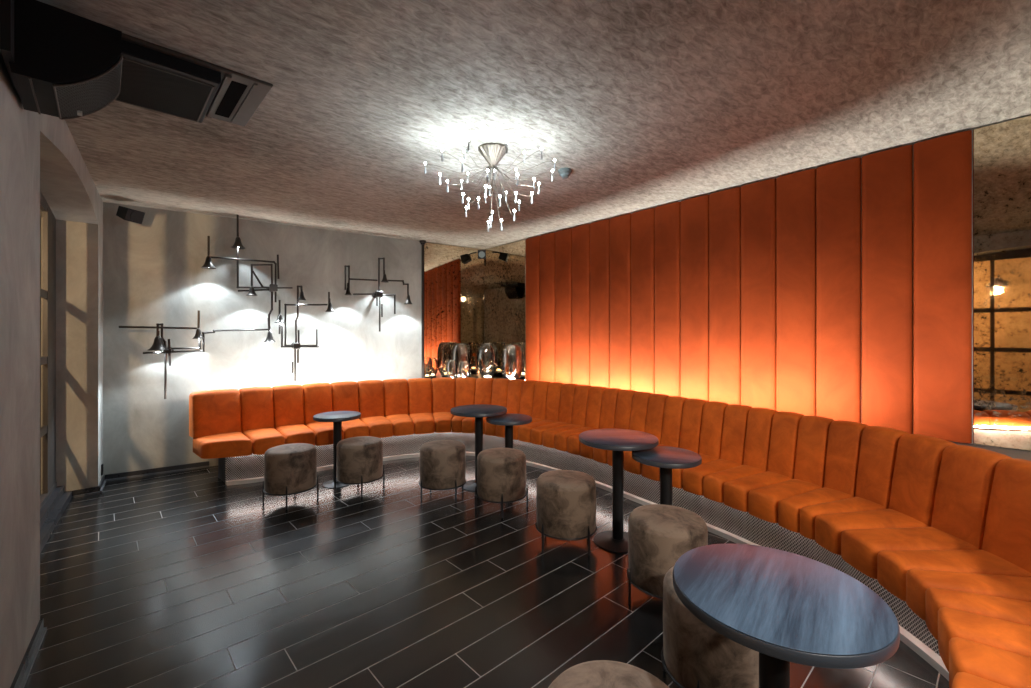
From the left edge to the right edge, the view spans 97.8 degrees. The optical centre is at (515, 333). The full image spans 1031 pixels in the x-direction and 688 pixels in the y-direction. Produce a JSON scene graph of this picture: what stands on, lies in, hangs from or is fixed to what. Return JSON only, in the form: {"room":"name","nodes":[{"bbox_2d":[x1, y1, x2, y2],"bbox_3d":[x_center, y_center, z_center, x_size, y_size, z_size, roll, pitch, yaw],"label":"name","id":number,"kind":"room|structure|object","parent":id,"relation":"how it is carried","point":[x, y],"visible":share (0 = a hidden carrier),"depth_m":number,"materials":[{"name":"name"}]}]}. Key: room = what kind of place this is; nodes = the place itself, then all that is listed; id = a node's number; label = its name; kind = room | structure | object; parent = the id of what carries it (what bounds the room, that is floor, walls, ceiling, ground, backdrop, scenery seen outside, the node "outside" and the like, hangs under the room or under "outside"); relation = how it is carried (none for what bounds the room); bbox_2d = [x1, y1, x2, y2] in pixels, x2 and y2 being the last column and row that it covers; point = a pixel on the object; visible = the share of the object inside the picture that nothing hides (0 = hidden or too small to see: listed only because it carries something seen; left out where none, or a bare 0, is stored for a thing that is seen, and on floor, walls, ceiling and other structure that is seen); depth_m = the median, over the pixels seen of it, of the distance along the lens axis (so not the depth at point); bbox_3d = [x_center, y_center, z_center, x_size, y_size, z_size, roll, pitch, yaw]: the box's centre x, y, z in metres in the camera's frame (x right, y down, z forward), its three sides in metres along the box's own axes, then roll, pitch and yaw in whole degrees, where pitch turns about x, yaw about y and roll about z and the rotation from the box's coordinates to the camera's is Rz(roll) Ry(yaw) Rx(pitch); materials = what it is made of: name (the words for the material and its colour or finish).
{"room":"cocktail lounge bar","nodes":[
{"label":"cocktail lounge bar","id":0,"kind":"room"},
{"bbox_2d":[0,50,102,687],"bbox_3d":[-1.399,0.075,0.724,0.359,2.750,9.220,0,0,-38],"label":"wall","id":1,"kind":"structure","parent":0,"point":[38,152],"depth_m":2.06,"materials":[{"name":"grey paint"}]},
{"bbox_2d":[10,618,46,687],"bbox_3d":[-1.694,1.419,1.415,0.024,0.062,1.985,0,0,-38],"label":"baseboard","id":2,"kind":"structure","parent":1,"relation":"attached to","point":[23,672],"depth_m":1.97,"materials":[{"name":"black wood"}]},
{"bbox_2d":[0,0,122,119],"bbox_3d":[-1.857,-1.107,1.865,0.341,0.326,0.540,0,0,-43],"label":"loudspeaker","id":3,"kind":"object","parent":1,"relation":"attached to","point":[60,63],"visible":1,"depth_m":1.75,"materials":[{"name":"black plastic"}]},
{"bbox_2d":[53,54,122,119],"bbox_3d":[-1.810,-1.047,1.915,0.204,0.205,0.366,0,0,-43],"label":"grille","id":4,"kind":"object","parent":3,"relation":"attached to","point":[83,84],"depth_m":1.82,"materials":[{"name":"brown metal"}]},
{"bbox_2d":[40,191,99,552],"bbox_3d":[-3.168,0.140,3.050,0.318,2.620,2.452,0,0,-38],"label":"window","id":5,"kind":"structure","parent":1,"relation":"in","point":[54,501],"depth_m":3.67,"materials":[{"name":"grey"}]},
{"bbox_2d":[103,202,478,474],"bbox_3d":[-2.443,0.075,5.634,5.500,2.750,0.150,0,0,-35],"label":"wall","id":6,"kind":"structure","parent":0,"point":[153,273],"depth_m":5.00,"materials":[{"name":"grey paint"}]},
{"bbox_2d":[105,461,208,480],"bbox_3d":[-3.692,1.419,4.670,0.850,0.062,0.024,0,0,-35],"label":"baseboard","id":7,"kind":"structure","parent":6,"relation":"attached to","point":[146,472],"depth_m":4.65,"materials":[{"name":"black"}]},
{"bbox_2d":[119,310,267,398],"bbox_3d":[-3.360,0.206,4.768,1.267,0.904,0.287,0,0,-40],"label":"wall lamp","id":8,"kind":"object","parent":6,"relation":"attached to","point":[158,344],"visible":1,"depth_m":4.55,"materials":[{"name":"grey metal"}]},
{"bbox_2d":[201,215,292,341],"bbox_3d":[-2.962,-0.609,4.986,0.867,1.401,0.264,0,0,-43],"label":"wall lamp","id":9,"kind":"object","parent":6,"relation":"attached to","point":[208,264],"visible":1,"depth_m":4.98,"materials":[{"name":"grey metal"}]},
{"bbox_2d":[275,285,334,380],"bbox_3d":[-2.505,-0.011,5.340,0.654,1.115,0.260,0,0,-35],"label":"wall lamp","id":10,"kind":"object","parent":6,"relation":"attached to","point":[279,320],"visible":1,"depth_m":5.22,"materials":[{"name":"grey metal"}]},
{"bbox_2d":[344,257,411,331],"bbox_3d":[-1.784,-0.511,5.839,0.878,0.959,0.256,0,0,-34],"label":"wall lamp","id":11,"kind":"object","parent":6,"relation":"attached to","point":[378,293],"visible":1,"depth_m":5.78,"materials":[{"name":"grey metal"}]},
{"bbox_2d":[424,242,483,381],"bbox_3d":[-0.882,-0.299,6.606,0.985,1.985,0.012,0,0,-35],"label":"mirror","id":12,"kind":"object","parent":6,"relation":"attached to","point":[453,275],"visible":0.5,"depth_m":6.55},
{"bbox_2d":[24,455,948,687],"bbox_3d":[-0.236,1.480,1.956,6.700,0.060,9.400,0,0,-43],"label":"floor","id":13,"kind":"structure","parent":0,"point":[180,579],"depth_m":2.52,"materials":[{"name":"black wood"}]},
{"bbox_2d":[262,443,318,509],"bbox_3d":[-1.959,1.219,3.927,0.426,0.462,0.426,0,0,27],"label":"pouf","id":14,"kind":"object","parent":13,"relation":"on","point":[289,469],"visible":1,"depth_m":3.77,"materials":[{"name":"beige fabric"}]},
{"bbox_2d":[313,411,360,487],"bbox_3d":[-1.725,1.115,4.360,0.430,0.670,0.430,0,0,-21],"label":"pedestal table","id":15,"kind":"object","parent":13,"relation":"on","point":[337,417],"visible":0.88,"depth_m":4.32,"materials":[{"name":"black metal"}]},
{"bbox_2d":[334,436,384,496],"bbox_3d":[-1.453,1.219,4.204,0.426,0.462,0.426,0,0,22],"label":"pouf","id":16,"kind":"object","parent":13,"relation":"on","point":[359,460],"visible":1,"depth_m":4.04,"materials":[{"name":"beige fabric"}]},
{"bbox_2d":[419,440,465,501],"bbox_3d":[-0.655,1.219,4.054,0.426,0.462,0.426,0,0,4],"label":"pouf","id":17,"kind":"object","parent":13,"relation":"on","point":[442,463],"visible":1,"depth_m":3.89,"materials":[{"name":"beige fabric"}]},
{"bbox_2d":[450,404,506,491],"bbox_3d":[-0.350,1.083,4.304,0.540,0.735,0.540,0,0,40],"label":"pedestal table","id":18,"kind":"object","parent":13,"relation":"on","point":[478,411],"visible":0.83,"depth_m":4.27,"materials":[{"name":"black metal"}]},
{"bbox_2d":[475,448,527,517],"bbox_3d":[-0.117,1.219,3.763,0.426,0.462,0.426,0,0,42],"label":"pouf","id":19,"kind":"object","parent":13,"relation":"on","point":[501,472],"visible":1,"depth_m":3.60,"materials":[{"name":"beige fabric"}]},
{"bbox_2d":[486,414,531,447],"bbox_3d":[-0.060,1.115,4.204,0.430,0.670,0.430,0,0,11],"label":"pedestal table","id":20,"kind":"object","parent":13,"relation":"on","point":[507,420],"visible":0.59,"depth_m":4.17,"materials":[{"name":"black metal"}]},
{"bbox_2d":[535,470,596,555],"bbox_3d":[0.350,1.219,3.121,0.426,0.462,0.426,0,0,7],"label":"pouf","id":21,"kind":"object","parent":13,"relation":"on","point":[565,499],"visible":1,"depth_m":2.96,"materials":[{"name":"beige fabric"}]},
{"bbox_2d":[548,660,668,687],"bbox_3d":[0.266,1.219,1.191,0.426,0.462,0.426,0,0,19],"label":"pouf","id":22,"kind":"object","parent":13,"relation":"on","point":[597,673],"visible":1,"depth_m":1.30,"materials":[{"name":"beige fabric"}]},
{"bbox_2d":[189,377,1030,687],"bbox_3d":[0.122,1.008,3.649,6.128,0.883,3.079,0,0,40],"label":"bench","id":23,"kind":"object","parent":13,"relation":"on","point":[938,529],"visible":0.87,"depth_m":2.95,"materials":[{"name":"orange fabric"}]},
{"bbox_2d":[189,389,241,437],"bbox_3d":[-2.994,0.783,4.516,0.202,0.433,0.424,0,0,42],"label":"cushion","id":24,"kind":"object","parent":23,"relation":"on","point":[211,412],"depth_m":4.45,"materials":[{"name":"orange fabric"}]},
{"bbox_2d":[193,432,251,458],"bbox_3d":[-2.809,1.068,4.312,0.411,0.166,0.499,0,0,-43],"label":"seat cushion","id":25,"kind":"object","parent":23,"relation":"on","point":[208,445],"depth_m":4.21,"materials":[{"name":"orange fabric"}]},
{"bbox_2d":[239,387,273,431],"bbox_3d":[-2.733,0.783,4.765,0.302,0.433,0.205,0,0,-43],"label":"cushion","id":26,"kind":"object","parent":23,"relation":"on","point":[256,404],"depth_m":4.70,"materials":[{"name":"orange fabric"}]},
{"bbox_2d":[242,428,284,454],"bbox_3d":[-2.529,1.068,4.535,0.298,0.166,0.549,0,0,-43],"label":"seat cushion","id":27,"kind":"object","parent":23,"relation":"on","point":[261,439],"depth_m":4.36,"materials":[{"name":"orange fabric"}]},
{"bbox_2d":[272,385,303,427],"bbox_3d":[-2.500,0.783,4.960,0.308,0.433,0.214,0,0,-43],"label":"cushion","id":28,"kind":"object","parent":23,"relation":"on","point":[287,400],"depth_m":4.90,"materials":[{"name":"orange fabric"}]},
{"bbox_2d":[274,424,314,445],"bbox_3d":[-2.310,1.068,4.714,0.296,0.166,0.547,0,0,-38],"label":"seat cushion","id":29,"kind":"object","parent":23,"relation":"on","point":[291,433],"depth_m":4.57,"materials":[{"name":"orange fabric"}]},
{"bbox_2d":[302,383,331,423],"bbox_3d":[-2.259,0.783,5.141,0.301,0.433,0.202,0,0,-37],"label":"cushion","id":30,"kind":"object","parent":23,"relation":"on","point":[316,397],"depth_m":5.07,"materials":[{"name":"orange fabric"}]},
{"bbox_2d":[304,422,343,445],"bbox_3d":[-2.075,1.068,4.894,0.296,0.166,0.547,0,0,-37],"label":"seat cushion","id":31,"kind":"object","parent":23,"relation":"on","point":[323,431],"depth_m":4.67,"materials":[{"name":"orange fabric"}]},
{"bbox_2d":[331,381,358,418],"bbox_3d":[-2.013,0.783,5.315,0.298,0.433,0.202,0,0,-34],"label":"cushion","id":32,"kind":"object","parent":23,"relation":"on","point":[345,394],"depth_m":5.27,"materials":[{"name":"orange fabric"}]},
{"bbox_2d":[342,419,368,438],"bbox_3d":[-1.842,1.068,5.059,0.290,0.166,0.547,0,0,-34],"label":"seat cushion","id":33,"kind":"object","parent":23,"relation":"on","point":[357,427],"depth_m":4.86,"materials":[{"name":"orange fabric"}]},
{"bbox_2d":[357,380,383,417],"bbox_3d":[-1.758,0.783,5.472,0.298,0.433,0.202,0,0,-31],"label":"cushion","id":34,"kind":"object","parent":23,"relation":"on","point":[370,393],"depth_m":5.41,"materials":[{"name":"orange fabric"}]},
{"bbox_2d":[359,416,392,437],"bbox_3d":[-1.604,1.068,5.206,0.290,0.166,0.547,0,0,-31],"label":"seat cushion","id":35,"kind":"object","parent":23,"relation":"on","point":[378,426],"depth_m":5.01,"materials":[{"name":"orange fabric"}]},
{"bbox_2d":[382,379,407,415],"bbox_3d":[-1.493,0.783,5.612,0.305,0.433,0.202,0,0,-26],"label":"cushion","id":36,"kind":"object","parent":23,"relation":"on","point":[394,391],"depth_m":5.55,"materials":[{"name":"orange fabric"}]},
{"bbox_2d":[384,414,413,435],"bbox_3d":[-1.363,1.068,5.334,0.289,0.166,0.547,0,0,-26],"label":"seat cushion","id":37,"kind":"object","parent":23,"relation":"on","point":[402,424],"depth_m":5.11,"materials":[{"name":"orange fabric"}]},
{"bbox_2d":[407,378,431,413],"bbox_3d":[-1.214,0.783,5.719,0.304,0.433,0.202,0,0,-18],"label":"cushion","id":38,"kind":"object","parent":23,"relation":"on","point":[419,390],"depth_m":5.66,"materials":[{"name":"orange fabric"}]},
{"bbox_2d":[409,413,434,433],"bbox_3d":[-1.119,1.068,5.427,0.289,0.166,0.547,0,0,-18],"label":"seat cushion","id":39,"kind":"object","parent":23,"relation":"on","point":[422,423],"depth_m":5.19,"materials":[{"name":"orange fabric"}]},
{"bbox_2d":[432,412,453,432],"bbox_3d":[-0.868,1.068,5.490,0.287,0.166,0.547,0,0,-11],"label":"seat cushion","id":40,"kind":"object","parent":23,"relation":"on","point":[443,422],"depth_m":5.23,"materials":[{"name":"orange fabric"}]},
{"bbox_2d":[432,378,455,412],"bbox_3d":[-0.921,0.783,5.793,0.313,0.433,0.202,0,0,-11],"label":"cushion","id":41,"kind":"object","parent":23,"relation":"on","point":[443,389],"depth_m":5.73,"materials":[{"name":"orange fabric"}]},
{"bbox_2d":[455,377,476,406],"bbox_3d":[-0.643,0.783,5.805,0.284,0.433,0.202,0,0,4],"label":"cushion","id":42,"kind":"object","parent":23,"relation":"on","point":[465,387],"depth_m":5.75,"materials":[{"name":"orange fabric"}]},
{"bbox_2d":[475,378,493,404],"bbox_3d":[-0.401,0.783,5.756,0.240,0.433,0.202,0,0,17],"label":"cushion","id":43,"kind":"object","parent":23,"relation":"on","point":[484,387],"depth_m":5.70,"materials":[{"name":"orange fabric"}]},
{"bbox_2d":[491,378,510,407],"bbox_3d":[-0.186,0.783,5.678,0.236,0.433,0.202,0,0,26],"label":"cushion","id":44,"kind":"object","parent":23,"relation":"on","point":[500,387],"depth_m":5.62,"materials":[{"name":"orange fabric"}]},
{"bbox_2d":[506,379,524,413],"bbox_3d":[0.000,0.783,5.578,0.196,0.433,0.202,0,0,32],"label":"cushion","id":45,"kind":"object","parent":23,"relation":"on","point":[514,387],"depth_m":5.52,"materials":[{"name":"orange fabric"}]},
{"bbox_2d":[513,418,542,439],"bbox_3d":[0.120,1.068,5.117,0.185,0.166,0.547,0,0,39],"label":"seat cushion","id":46,"kind":"object","parent":23,"relation":"on","point":[534,420],"depth_m":4.88,"materials":[{"name":"orange fabric"}]},
{"bbox_2d":[519,380,537,416],"bbox_3d":[0.162,0.783,5.473,0.195,0.433,0.202,0,0,36],"label":"cushion","id":47,"kind":"object","parent":23,"relation":"on","point":[527,388],"depth_m":5.42,"materials":[{"name":"orange fabric"}]},
{"bbox_2d":[518,420,555,441],"bbox_3d":[0.261,1.068,4.998,0.185,0.166,0.547,0,0,41],"label":"seat cushion","id":48,"kind":"object","parent":23,"relation":"on","point":[524,431],"depth_m":4.83,"materials":[{"name":"orange fabric"}]},
{"bbox_2d":[532,381,551,419],"bbox_3d":[0.315,0.783,5.355,0.192,0.433,0.202,0,0,39],"label":"cushion","id":49,"kind":"object","parent":23,"relation":"on","point":[540,389],"depth_m":5.30,"materials":[{"name":"orange fabric"}]},
{"bbox_2d":[531,422,569,444],"bbox_3d":[0.392,1.068,4.877,0.185,0.166,0.547,0,0,44],"label":"seat cushion","id":50,"kind":"object","parent":23,"relation":"on","point":[537,430],"depth_m":4.72,"materials":[{"name":"orange fabric"}]},
{"bbox_2d":[545,382,564,421],"bbox_3d":[0.463,0.783,5.229,0.191,0.433,0.202,0,0,41],"label":"cushion","id":51,"kind":"object","parent":23,"relation":"on","point":[553,390],"depth_m":5.17,"materials":[{"name":"orange fabric"}]},
{"bbox_2d":[542,424,583,447],"bbox_3d":[0.514,1.068,4.754,0.547,0.166,0.185,0,0,-43],"label":"seat cushion","id":52,"kind":"object","parent":23,"relation":"on","point":[549,433],"depth_m":4.61,"materials":[{"name":"orange fabric"}]},
{"bbox_2d":[558,383,577,423],"bbox_3d":[0.604,0.783,5.103,0.206,0.433,0.198,0,0,-43],"label":"cushion","id":53,"kind":"object","parent":23,"relation":"on","point":[566,392],"depth_m":5.05,"materials":[{"name":"orange fabric"}]},
{"bbox_2d":[555,427,595,450],"bbox_3d":[0.642,1.068,4.614,0.548,0.166,0.188,0,0,-43],"label":"seat cushion","id":54,"kind":"object","parent":23,"relation":"on","point":[562,437],"depth_m":4.47,"materials":[{"name":"orange fabric"}]},
{"bbox_2d":[572,385,592,426],"bbox_3d":[0.739,0.783,4.964,0.202,0.433,0.191,0,0,-43],"label":"cushion","id":55,"kind":"object","parent":23,"relation":"on","point":[580,393],"depth_m":4.91,"materials":[{"name":"orange fabric"}]},
{"bbox_2d":[585,386,605,428],"bbox_3d":[0.871,0.783,4.819,0.204,0.433,0.192,0,0,-43],"label":"cushion","id":56,"kind":"object","parent":23,"relation":"on","point":[594,395],"depth_m":4.77,"materials":[{"name":"orange fabric"}]},
{"bbox_2d":[599,388,621,428],"bbox_3d":[0.996,0.783,4.672,0.207,0.433,0.199,0,0,-43],"label":"cushion","id":57,"kind":"object","parent":23,"relation":"on","point":[608,397],"depth_m":4.62,"materials":[{"name":"orange fabric"}]},
{"bbox_2d":[614,390,636,429],"bbox_3d":[1.111,0.783,4.519,0.202,0.433,0.192,0,0,-37],"label":"cushion","id":58,"kind":"object","parent":23,"relation":"on","point":[624,400],"depth_m":4.47,"materials":[{"name":"orange fabric"}]},
{"bbox_2d":[607,444,658,465],"bbox_3d":[1.071,1.068,4.032,0.547,0.166,0.186,0,0,-34],"label":"seat cushion","id":59,"kind":"object","parent":23,"relation":"on","point":[627,454],"depth_m":3.78,"materials":[{"name":"orange fabric"}]},
{"bbox_2d":[629,392,652,431],"bbox_3d":[1.220,0.783,4.363,0.202,0.433,0.189,0,0,-34],"label":"cushion","id":60,"kind":"object","parent":23,"relation":"on","point":[639,402],"depth_m":4.31,"materials":[{"name":"orange fabric"}]},
{"bbox_2d":[624,444,671,474],"bbox_3d":[1.177,1.068,3.873,0.547,0.166,0.185,0,0,-33],"label":"seat cushion","id":61,"kind":"object","parent":23,"relation":"on","point":[630,465],"depth_m":3.71,"materials":[{"name":"orange fabric"}]},
{"bbox_2d":[645,394,669,443],"bbox_3d":[1.327,0.783,4.202,0.202,0.433,0.187,0,0,-34],"label":"cushion","id":62,"kind":"object","parent":23,"relation":"on","point":[656,405],"depth_m":4.14,"materials":[{"name":"orange fabric"}]},
{"bbox_2d":[661,396,687,447],"bbox_3d":[1.433,0.783,4.042,0.202,0.433,0.188,0,0,-33],"label":"cushion","id":63,"kind":"object","parent":23,"relation":"on","point":[673,408],"depth_m":3.99,"materials":[{"name":"orange fabric"}]},
{"bbox_2d":[679,399,707,453],"bbox_3d":[1.539,0.783,3.881,0.202,0.433,0.187,0,0,-33],"label":"cushion","id":64,"kind":"object","parent":23,"relation":"on","point":[692,412],"depth_m":3.83,"materials":[{"name":"orange fabric"}]},
{"bbox_2d":[672,454,717,487],"bbox_3d":[1.388,1.068,3.552,0.547,0.166,0.186,0,0,-34],"label":"seat cushion","id":65,"kind":"object","parent":23,"relation":"on","point":[680,477],"depth_m":3.35,"materials":[{"name":"orange fabric"}]},
{"bbox_2d":[682,459,740,495],"bbox_3d":[1.494,1.068,3.393,0.547,0.166,0.185,0,0,-33],"label":"seat cushion","id":66,"kind":"object","parent":23,"relation":"on","point":[695,480],"depth_m":3.26,"materials":[{"name":"orange fabric"}]},
{"bbox_2d":[699,401,729,458],"bbox_3d":[1.645,0.783,3.721,0.202,0.433,0.187,0,0,-34],"label":"cushion","id":67,"kind":"object","parent":23,"relation":"on","point":[713,415],"depth_m":3.67,"materials":[{"name":"orange fabric"}]},
{"bbox_2d":[703,465,766,502],"bbox_3d":[1.584,1.068,3.246,0.547,0.166,0.184,0,0,-29],"label":"seat cushion","id":68,"kind":"object","parent":23,"relation":"on","point":[717,479],"depth_m":3.13,"materials":[{"name":"orange fabric"}]},
{"bbox_2d":[720,404,752,464],"bbox_3d":[1.752,0.783,3.560,0.202,0.433,0.190,0,0,-33],"label":"cushion","id":69,"kind":"object","parent":23,"relation":"on","point":[735,419],"depth_m":3.51,"materials":[{"name":"orange fabric"}]},
{"bbox_2d":[724,471,790,511],"bbox_3d":[1.669,1.068,3.087,0.547,0.166,0.185,0,0,-27],"label":"seat cushion","id":70,"kind":"object","parent":23,"relation":"on","point":[739,486],"depth_m":2.98,"materials":[{"name":"orange fabric"}]},
{"bbox_2d":[743,408,777,470],"bbox_3d":[1.851,0.783,3.398,0.202,0.433,0.193,0,0,-29],"label":"cushion","id":71,"kind":"object","parent":23,"relation":"on","point":[760,425],"depth_m":3.34,"materials":[{"name":"orange fabric"}]},
{"bbox_2d":[748,479,822,522],"bbox_3d":[1.757,1.068,2.917,0.547,0.166,0.188,0,0,-27],"label":"seat cushion","id":72,"kind":"object","parent":23,"relation":"on","point":[766,497],"depth_m":2.81,"materials":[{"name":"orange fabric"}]},
{"bbox_2d":[767,411,804,478],"bbox_3d":[1.942,0.783,3.228,0.202,0.433,0.189,0,0,-27],"label":"cushion","id":73,"kind":"object","parent":23,"relation":"on","point":[785,430],"depth_m":3.17,"materials":[{"name":"orange fabric"}]},
{"bbox_2d":[794,416,834,486],"bbox_3d":[2.030,0.783,3.057,0.203,0.433,0.187,0,0,-27],"label":"cushion","id":74,"kind":"object","parent":23,"relation":"on","point":[814,436],"depth_m":3.00,"materials":[{"name":"orange fabric"}]},
{"bbox_2d":[778,487,854,532],"bbox_3d":[1.842,1.068,2.750,0.547,0.166,0.184,0,0,-26],"label":"seat cushion","id":75,"kind":"object","parent":23,"relation":"on","point":[792,501],"depth_m":2.66,"materials":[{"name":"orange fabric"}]},
{"bbox_2d":[800,497,888,539],"bbox_3d":[1.906,1.068,2.591,0.549,0.166,0.198,0,0,-21],"label":"seat cushion","id":76,"kind":"object","parent":23,"relation":"on","point":[862,512],"depth_m":2.54,"materials":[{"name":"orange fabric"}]},
{"bbox_2d":[824,420,867,495],"bbox_3d":[2.120,0.783,2.882,0.202,0.433,0.197,0,0,-26],"label":"cushion","id":77,"kind":"object","parent":23,"relation":"on","point":[845,442],"depth_m":2.83,"materials":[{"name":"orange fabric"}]},
{"bbox_2d":[815,509,930,554],"bbox_3d":[1.921,1.068,2.450,0.547,0.166,0.241,0,0,-3],"label":"seat cushion","id":78,"kind":"object","parent":23,"relation":"on","point":[910,529],"depth_m":2.36,"materials":[{"name":"orange fabric"}]},
{"bbox_2d":[855,426,908,507],"bbox_3d":[2.190,0.783,2.700,0.202,0.433,0.228,0,0,-13],"label":"cushion","id":79,"kind":"object","parent":23,"relation":"on","point":[881,453],"depth_m":2.65,"materials":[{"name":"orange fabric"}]},
{"bbox_2d":[841,527,981,578],"bbox_3d":[1.931,1.068,2.205,0.547,0.166,0.243,0,0,-2],"label":"seat cushion","id":80,"kind":"object","parent":23,"relation":"on","point":[861,547],"depth_m":2.13,"materials":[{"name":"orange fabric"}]},
{"bbox_2d":[889,434,956,525],"bbox_3d":[2.228,0.783,2.472,0.202,0.433,0.258,0,0,-3],"label":"cushion","id":81,"kind":"object","parent":23,"relation":"on","point":[919,465],"depth_m":2.43,"materials":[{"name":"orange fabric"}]},
{"bbox_2d":[877,550,1030,600],"bbox_3d":[1.931,1.068,1.977,0.547,0.166,0.241,0,0,2],"label":"seat cushion","id":82,"kind":"object","parent":23,"relation":"on","point":[998,574],"depth_m":1.93,"materials":[{"name":"orange fabric"}]},
{"bbox_2d":[906,569,1030,619],"bbox_3d":[1.902,1.068,1.786,0.547,0.166,0.239,0,0,13],"label":"seat cushion","id":83,"kind":"object","parent":23,"relation":"on","point":[1009,588],"depth_m":1.80,"materials":[{"name":"orange fabric"}]},
{"bbox_2d":[931,445,1012,548],"bbox_3d":[2.239,0.783,2.214,0.202,0.433,0.248,0,0,-2],"label":"cushion","id":84,"kind":"object","parent":23,"relation":"on","point":[967,481],"depth_m":2.18,"materials":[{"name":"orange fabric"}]},
{"bbox_2d":[925,587,1030,639],"bbox_3d":[1.842,1.068,1.623,0.547,0.166,0.239,0,0,28],"label":"seat cushion","id":85,"kind":"object","parent":23,"relation":"on","point":[1009,605],"depth_m":1.68,"materials":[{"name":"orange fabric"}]},
{"bbox_2d":[952,672,1009,687],"bbox_3d":[1.448,1.068,1.098,0.253,0.166,0.550,0,0,-43],"label":"seat cushion","id":86,"kind":"object","parent":23,"relation":"on","point":[959,679],"depth_m":1.30,"materials":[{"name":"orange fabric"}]},
{"bbox_2d":[938,607,1030,671],"bbox_3d":[1.728,1.068,1.437,0.547,0.166,0.242,0,0,34],"label":"seat cushion","id":87,"kind":"object","parent":23,"relation":"on","point":[1008,629],"depth_m":1.53,"materials":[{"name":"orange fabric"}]},
{"bbox_2d":[949,637,1030,687],"bbox_3d":[1.608,1.068,1.267,0.282,0.166,0.560,0,0,-43],"label":"seat cushion","id":88,"kind":"object","parent":23,"relation":"on","point":[1005,661],"depth_m":1.38,"materials":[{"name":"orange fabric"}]},
{"bbox_2d":[982,459,1030,572],"bbox_3d":[2.238,0.783,1.961,0.202,0.433,0.259,0,0,2],"label":"cushion","id":89,"kind":"object","parent":23,"relation":"on","point":[1006,483],"depth_m":1.99,"materials":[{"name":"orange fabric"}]},
{"bbox_2d":[579,429,658,553],"bbox_3d":[0.715,1.083,3.139,0.540,0.735,0.540,0,0,-4],"label":"pedestal table","id":90,"kind":"object","parent":13,"relation":"on","point":[619,441],"visible":0.94,"depth_m":3.10,"materials":[{"name":"black metal"}]},
{"bbox_2d":[632,446,701,505],"bbox_3d":[0.978,1.115,2.925,0.430,0.670,0.430,0,0,24],"label":"pedestal table","id":91,"kind":"object","parent":13,"relation":"on","point":[666,458],"visible":0.62,"depth_m":2.89,"materials":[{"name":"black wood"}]},
{"bbox_2d":[627,504,707,603],"bbox_3d":[0.826,1.219,2.454,0.426,0.462,0.426,0,0,36],"label":"pouf","id":92,"kind":"object","parent":13,"relation":"on","point":[659,535],"visible":0.73,"depth_m":2.32,"materials":[{"name":"beige fabric"}]},
{"bbox_2d":[661,566,758,687],"bbox_3d":[0.805,1.219,1.799,0.426,0.462,0.426,0,0,-4],"label":"pouf","id":93,"kind":"object","parent":13,"relation":"on","point":[695,655],"visible":0.48,"depth_m":1.65,"materials":[{"name":"beige fabric"}]},
{"bbox_2d":[673,544,899,687],"bbox_3d":[0.731,1.083,1.271,0.540,0.735,0.540,0,0,37],"label":"pedestal table","id":94,"kind":"object","parent":13,"relation":"on","point":[785,607],"visible":1,"depth_m":1.19,"materials":[{"name":"blue wood"}]},
{"bbox_2d":[37,0,1030,248],"bbox_3d":[0.279,-1.360,2.430,5.500,0.120,9.400,0,0,-43],"label":"ceiling","id":95,"kind":"structure","parent":0,"point":[648,104],"depth_m":2.48,"materials":[{"name":"grey paint"}]},
{"bbox_2d":[115,33,272,126],"bbox_3d":[-1.784,-1.260,2.276,0.855,0.079,0.615,0,0,-43],"label":"air conditioner","id":96,"kind":"object","parent":95,"relation":"attached to","point":[154,77],"visible":0.7,"depth_m":2.25,"materials":[{"name":"brown metal"}]},
{"bbox_2d":[116,59,211,120],"bbox_3d":[-1.862,-1.224,2.221,0.545,0.001,0.490,0,0,-43],"label":"grille","id":97,"kind":"object","parent":96,"relation":"attached to","point":[141,85],"depth_m":2.27,"materials":[{"name":"black metal"}]},
{"bbox_2d":[424,138,555,231],"bbox_3d":[-0.153,-1.006,3.168,0.915,0.585,0.919,0,0,-43],"label":"chandelier","id":98,"kind":"object","parent":95,"relation":"hanging from","point":[492,153],"visible":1,"depth_m":3.10,"materials":[{"name":"clear glass"}]},
{"bbox_2d":[487,114,1030,451],"bbox_3d":[2.269,0.075,3.717,0.150,2.750,8.618,0,0,-40],"label":"wall","id":99,"kind":"structure","parent":0,"point":[1030,114],"depth_m":2.86,"materials":[{"name":"grey paint"}]},
{"bbox_2d":[484,239,525,379],"bbox_3d":[-0.168,-0.299,6.512,0.012,1.985,0.954,0,0,-40],"label":"mirror","id":100,"kind":"object","parent":99,"relation":"attached to","point":[504,265],"visible":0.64,"depth_m":6.49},
{"bbox_2d":[526,130,971,442],"bbox_3d":[1.508,-0.298,4.480,0.048,1.980,4.274,0,0,-40],"label":"wall panel","id":101,"kind":"object","parent":99,"relation":"attached to","point":[749,294],"visible":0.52,"depth_m":3.60,"materials":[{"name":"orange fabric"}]},
{"bbox_2d":[950,441,1030,460],"bbox_3d":[-0.081,0.715,3.742,3.652,0.040,6.169,0,0,-43],"label":"wall ledge","id":102,"kind":"object","parent":99,"relation":"attached to","point":[1015,454],"visible":0.02,"depth_m":2.66,"materials":[{"name":"grey"}]},
{"bbox_2d":[476,343,498,378],"bbox_3d":[-0.389,0.412,6.258,0.310,0.564,0.310,0,0,-43],"label":"table lamp","id":103,"kind":"object","parent":102,"relation":"on","point":[487,367],"visible":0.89,"depth_m":6.20,"materials":[{"name":"clear glass"}]},
{"bbox_2d":[502,344,521,379],"bbox_3d":[-0.047,0.417,5.961,0.270,0.554,0.270,0,0,-43],"label":"table lamp","id":104,"kind":"object","parent":102,"relation":"on","point":[511,366],"visible":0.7,"depth_m":5.90,"materials":[{"name":"clear glass"}]},
{"bbox_2d":[973,115,1030,450],"bbox_3d":[3.350,-0.299,2.290,0.012,1.985,1.438,0,0,-40],"label":"mirror","id":105,"kind":"object","parent":99,"relation":"attached to","point":[1001,151],"visible":1,"depth_m":2.74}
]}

